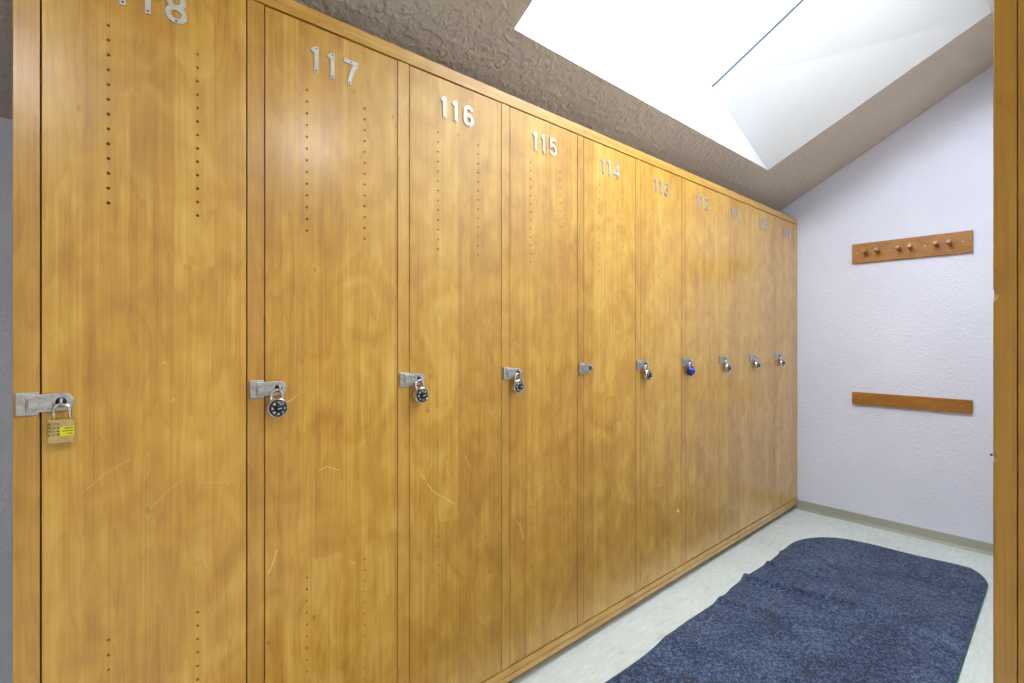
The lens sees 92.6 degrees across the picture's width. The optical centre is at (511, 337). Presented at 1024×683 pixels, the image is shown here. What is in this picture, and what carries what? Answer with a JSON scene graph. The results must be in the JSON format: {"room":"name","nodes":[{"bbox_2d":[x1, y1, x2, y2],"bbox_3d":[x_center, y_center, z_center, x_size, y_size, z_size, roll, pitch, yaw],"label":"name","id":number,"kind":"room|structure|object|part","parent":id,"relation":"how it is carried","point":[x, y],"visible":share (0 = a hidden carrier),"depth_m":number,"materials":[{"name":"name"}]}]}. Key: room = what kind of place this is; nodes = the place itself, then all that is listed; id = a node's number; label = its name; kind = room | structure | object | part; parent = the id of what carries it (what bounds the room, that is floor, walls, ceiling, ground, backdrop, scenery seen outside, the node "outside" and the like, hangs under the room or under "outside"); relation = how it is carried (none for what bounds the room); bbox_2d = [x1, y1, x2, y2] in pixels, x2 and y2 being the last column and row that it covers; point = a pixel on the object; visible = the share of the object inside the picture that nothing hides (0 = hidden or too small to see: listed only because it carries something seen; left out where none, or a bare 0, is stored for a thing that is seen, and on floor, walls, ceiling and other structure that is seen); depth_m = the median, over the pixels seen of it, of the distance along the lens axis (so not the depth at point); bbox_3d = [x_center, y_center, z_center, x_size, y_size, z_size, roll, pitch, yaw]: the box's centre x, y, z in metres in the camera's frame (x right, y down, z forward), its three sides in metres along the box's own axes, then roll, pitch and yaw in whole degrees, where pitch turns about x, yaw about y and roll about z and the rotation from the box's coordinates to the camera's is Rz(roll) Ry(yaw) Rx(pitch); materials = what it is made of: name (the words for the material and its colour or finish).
{"room":"changing room","nodes":[
{"label":"changing room","id":0,"kind":"room"},
{"bbox_2d":[0,117,12,682],"bbox_3d":[-0.401,0.292,2.276,5.102,1.805,0.100,0,0,-41],"label":"wall","id":1,"kind":"structure","parent":0,"point":[6,125],"depth_m":1.34,"materials":[{"name":"grey paint"}]},
{"bbox_2d":[0,0,992,210],"bbox_3d":[0.251,-1.109,1.534,5.302,1.126,2.076,0,0,-41],"label":"ceiling","id":2,"kind":"structure","parent":0,"point":[478,40],"depth_m":2.05,"materials":[{"name":"beige paint"}]},
{"bbox_2d":[514,0,992,169],"bbox_3d":[1.094,-1.422,1.950,2.168,0.857,1.060,0,0,-41],"label":"skylight","id":3,"kind":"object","parent":2,"relation":"in","point":[815,62],"depth_m":2.39,"materials":[{"name":"white"}]},
{"bbox_3d":[0.569,-1.338,2.161,1.308,0.030,0.021,0,0,-41],"label":"frame","id":4,"kind":"part","parent":3,"relation":"part of","materials":[{"name":"white"}]},
{"bbox_2d":[508,508,992,682],"bbox_3d":[1.125,1.235,0.539,5.302,0.080,4.724,0,0,-41],"label":"floor","id":5,"kind":"structure","parent":0,"point":[599,655],"depth_m":2.21,"materials":[{"name":"tile"}]},
{"bbox_2d":[13,0,245,682],"bbox_3d":[-0.918,0.152,1.193,0.384,1.925,0.555,0,0,-41],"label":"locker","id":6,"kind":"object","parent":5,"relation":"on","point":[129,116],"visible":1,"depth_m":1.00,"materials":[{"name":"brown wood"}]},
{"bbox_3d":[-0.862,0.121,0.893,0.033,0.024,0.002,0,0,-41],"label":"pressed panel","id":7,"kind":"part","parent":6,"relation":"part of","materials":[{"name":"metal"}]},
{"bbox_2d":[47,403,74,443],"bbox_3d":[-0.835,0.158,0.905,0.037,0.073,0.019,0,0,-41],"label":"padlock","id":8,"kind":"object","parent":6,"relation":"hanging from","point":[61,430],"visible":1,"depth_m":0.90,"materials":[{"name":"gold metal"}]},
{"bbox_2d":[253,0,671,172],"bbox_3d":[-0.073,-0.804,1.612,2.210,0.037,0.020,0,0,-41],"label":"trim","id":9,"kind":"structure","parent":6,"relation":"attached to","point":[291,8],"depth_m":1.47,"materials":[{"name":"brown wood"}]},
{"bbox_2d":[246,0,396,682],"bbox_3d":[-0.633,0.152,1.444,0.384,1.925,0.555,0,0,-41],"label":"locker","id":10,"kind":"object","parent":5,"relation":"on","point":[321,105],"visible":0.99,"depth_m":1.24,"materials":[{"name":"brown wood"}]},
{"bbox_3d":[-0.576,0.121,1.144,0.033,0.024,0.002,0,0,-41],"label":"pressed panel","id":11,"kind":"part","parent":10,"relation":"part of","materials":[{"name":"metal"}]},
{"bbox_2d":[265,388,287,417],"bbox_3d":[-0.550,0.155,1.149,0.048,0.070,0.031,0,0,-41],"label":"padlock","id":12,"kind":"object","parent":10,"relation":"hanging from","point":[277,407],"visible":1,"depth_m":1.14,"materials":[{"name":"silver metal"}]},
{"bbox_2d":[397,61,500,682],"bbox_3d":[-0.345,0.152,1.697,0.384,1.925,0.555,0,0,-41],"label":"locker","id":13,"kind":"object","parent":5,"relation":"on","point":[449,134],"visible":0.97,"depth_m":1.49,"materials":[{"name":"brown wood"}]},
{"bbox_3d":[-0.288,0.121,1.397,0.033,0.024,0.002,0,0,-41],"label":"pressed panel","id":14,"kind":"part","parent":13,"relation":"part of","materials":[{"name":"metal"}]},
{"bbox_2d":[412,379,428,402],"bbox_3d":[-0.259,0.155,1.405,0.048,0.069,0.031,0,0,-41],"label":"padlock","id":15,"kind":"object","parent":13,"relation":"hanging from","point":[420,394],"visible":1,"depth_m":1.40,"materials":[{"name":"silver metal"}]},
{"bbox_2d":[501,103,576,670],"bbox_3d":[-0.057,0.152,1.950,0.384,1.925,0.555,0,0,-41],"label":"locker","id":16,"kind":"object","parent":5,"relation":"on","point":[539,157],"visible":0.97,"depth_m":1.74,"materials":[{"name":"brown wood"}]},
{"bbox_3d":[-0.001,0.121,1.650,0.033,0.024,0.002,0,0,-41],"label":"pressed panel","id":17,"kind":"part","parent":16,"relation":"part of","materials":[{"name":"metal"}]},
{"bbox_2d":[511,373,523,392],"bbox_3d":[0.023,0.155,1.653,0.048,0.070,0.031,0,0,-41],"label":"padlock","id":18,"kind":"object","parent":16,"relation":"hanging from","point":[517,386],"visible":1,"depth_m":1.64,"materials":[{"name":"silver metal"}]},
{"bbox_2d":[481,596,629,682],"bbox_3d":[-0.201,1.130,1.500,1.870,0.024,0.020,0,0,-41],"label":"plinth","id":19,"kind":"object","parent":5,"relation":"on","point":[515,666],"visible":0.78,"depth_m":1.80,"materials":[{"name":"brown wood"}]},
{"bbox_2d":[577,135,634,625],"bbox_3d":[0.231,0.152,2.203,0.384,1.925,0.555,0,0,-41],"label":"locker","id":20,"kind":"object","parent":5,"relation":"on","point":[605,175],"visible":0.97,"depth_m":2.00,"materials":[{"name":"brown wood"}]},
{"bbox_3d":[0.287,0.121,1.903,0.033,0.024,0.002,0,0,-41],"label":"pressed panel","id":21,"kind":"part","parent":20,"relation":"part of","materials":[{"name":"metal"}]},
{"bbox_2d":[496,497,796,682],"bbox_3d":[0.360,1.170,2.347,3.828,0.050,0.550,0,0,-41],"label":"plinth","id":22,"kind":"object","parent":5,"relation":"on","point":[572,639],"visible":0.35,"depth_m":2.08,"materials":[{"name":"brown wood"}]},
{"bbox_2d":[635,159,680,591],"bbox_3d":[0.518,0.152,2.456,0.384,1.925,0.555,0,0,-41],"label":"locker","id":23,"kind":"object","parent":5,"relation":"on","point":[657,191],"visible":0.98,"depth_m":2.25,"materials":[{"name":"brown wood"}]},
{"bbox_2d":[643,364,652,379],"bbox_3d":[0.604,0.155,2.163,0.048,0.069,0.031,0,0,-41],"label":"padlock","id":24,"kind":"object","parent":23,"relation":"hanging from","point":[647,374],"visible":1,"depth_m":2.15,"materials":[{"name":"silver metal"}]},
{"bbox_2d":[681,177,717,564],"bbox_3d":[0.806,0.152,2.708,0.384,1.925,0.555,0,0,-41],"label":"locker","id":25,"kind":"object","parent":5,"relation":"on","point":[699,204],"visible":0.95,"depth_m":2.51,"materials":[{"name":"brown wood"}]},
{"bbox_2d":[687,362,695,375],"bbox_3d":[0.887,0.155,2.412,0.048,0.070,0.031,0,0,-41],"label":"padlock","id":26,"kind":"object","parent":25,"relation":"hanging from","point":[690,370],"visible":1,"depth_m":2.40,"materials":[{"name":"blue metal"}]},
{"bbox_2d":[718,193,748,542],"bbox_3d":[1.094,0.152,2.961,0.384,1.925,0.555,0,0,-41],"label":"locker","id":27,"kind":"object","parent":5,"relation":"on","point":[733,215],"visible":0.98,"depth_m":2.76,"materials":[{"name":"brown wood"}]},
{"bbox_2d":[724,359,731,371],"bbox_3d":[1.180,0.155,2.669,0.048,0.069,0.031,0,0,-41],"label":"padlock","id":28,"kind":"object","parent":27,"relation":"hanging from","point":[727,367],"visible":1,"depth_m":2.66,"materials":[{"name":"silver metal"}]},
{"bbox_2d":[749,205,773,524],"bbox_3d":[1.381,0.152,3.214,0.384,1.925,0.555,0,0,-41],"label":"locker","id":29,"kind":"object","parent":5,"relation":"on","point":[761,224],"visible":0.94,"depth_m":3.02,"materials":[{"name":"brown wood"}]},
{"bbox_2d":[753,357,760,368],"bbox_3d":[1.466,0.155,2.921,0.048,0.070,0.031,0,0,-41],"label":"padlock","id":30,"kind":"object","parent":29,"relation":"hanging from","point":[756,364],"visible":1,"depth_m":2.91,"materials":[{"name":"silver metal"}]},
{"bbox_2d":[774,216,796,509],"bbox_3d":[1.675,0.152,3.472,0.400,1.925,0.555,0,0,-41],"label":"locker","id":31,"kind":"object","parent":5,"relation":"on","point":[785,232],"visible":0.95,"depth_m":3.26,"materials":[{"name":"brown wood"}]},
{"bbox_2d":[671,165,796,224],"bbox_3d":[1.372,-0.804,2.882,1.636,0.037,0.020,0,0,-41],"label":"rail","id":32,"kind":"object","parent":31,"relation":"attached to","point":[676,171],"visible":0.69,"depth_m":2.73,"materials":[{"name":"brown wood"}]},
{"bbox_2d":[779,356,784,366],"bbox_3d":[1.756,0.155,3.175,0.048,0.069,0.031,0,0,-41],"label":"padlock","id":33,"kind":"object","parent":31,"relation":"hanging from","point":[781,361],"visible":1,"depth_m":3.17,"materials":[{"name":"silver metal"}]},
{"bbox_2d":[605,537,987,682],"bbox_3d":[0.985,1.178,1.738,3.083,0.036,0.802,0,0,-41],"label":"floor mat","id":34,"kind":"object","parent":5,"relation":"on","point":[823,609],"visible":1,"depth_m":2.01,"materials":[{"name":"blue carpet"}]},
{"bbox_2d":[779,65,993,543],"bbox_3d":[2.205,-0.242,3.251,0.100,2.874,2.076,0,0,-41],"label":"wall","id":35,"kind":"structure","parent":0,"point":[923,326],"depth_m":2.97,"materials":[{"name":"white paint"}]},
{"bbox_2d":[792,500,992,555],"bbox_3d":[2.364,1.164,2.982,0.016,0.062,1.261,0,0,-41],"label":"baseboard","id":36,"kind":"structure","parent":35,"relation":"attached to","point":[982,547],"depth_m":2.98,"materials":[{"name":"grey plastic"}]},
{"bbox_2d":[852,230,972,263],"bbox_3d":[2.368,-0.537,2.931,0.076,0.124,0.569,0,0,-41],"label":"peg rail","id":37,"kind":"object","parent":35,"relation":"attached to","point":[961,242],"visible":1,"depth_m":2.92,"materials":[{"name":"brown wood"}]},
{"bbox_2d":[852,392,972,413],"bbox_3d":[2.389,0.390,2.950,0.020,0.076,0.569,0,0,-41],"label":"wall rail","id":38,"kind":"object","parent":35,"relation":"attached to","point":[876,399],"visible":1,"depth_m":2.92,"materials":[{"name":"brown wood"}]},
{"bbox_3d":[0.910,-0.215,0.784,5.102,2.820,0.120,0,0,-41],"label":"wall","id":39,"kind":"structure","parent":0,"visible":0},
{"bbox_2d":[990,0,1017,682],"bbox_3d":[0.734,-0.045,0.728,0.066,2.480,0.028,0,0,-41],"label":"trim","id":40,"kind":"structure","parent":39,"relation":"attached to","point":[1005,12],"depth_m":0.71,"materials":[{"name":"brown wood"}]},
{"bbox_2d":[1018,0,1023,682],"bbox_3d":[0.102,-0.025,0.073,1.790,2.440,0.122,0,0,-41],"label":"door","id":41,"kind":"structure","parent":39,"relation":"in","point":[1020,2],"depth_m":0.70,"materials":[{"name":"brown wood"}]}
]}

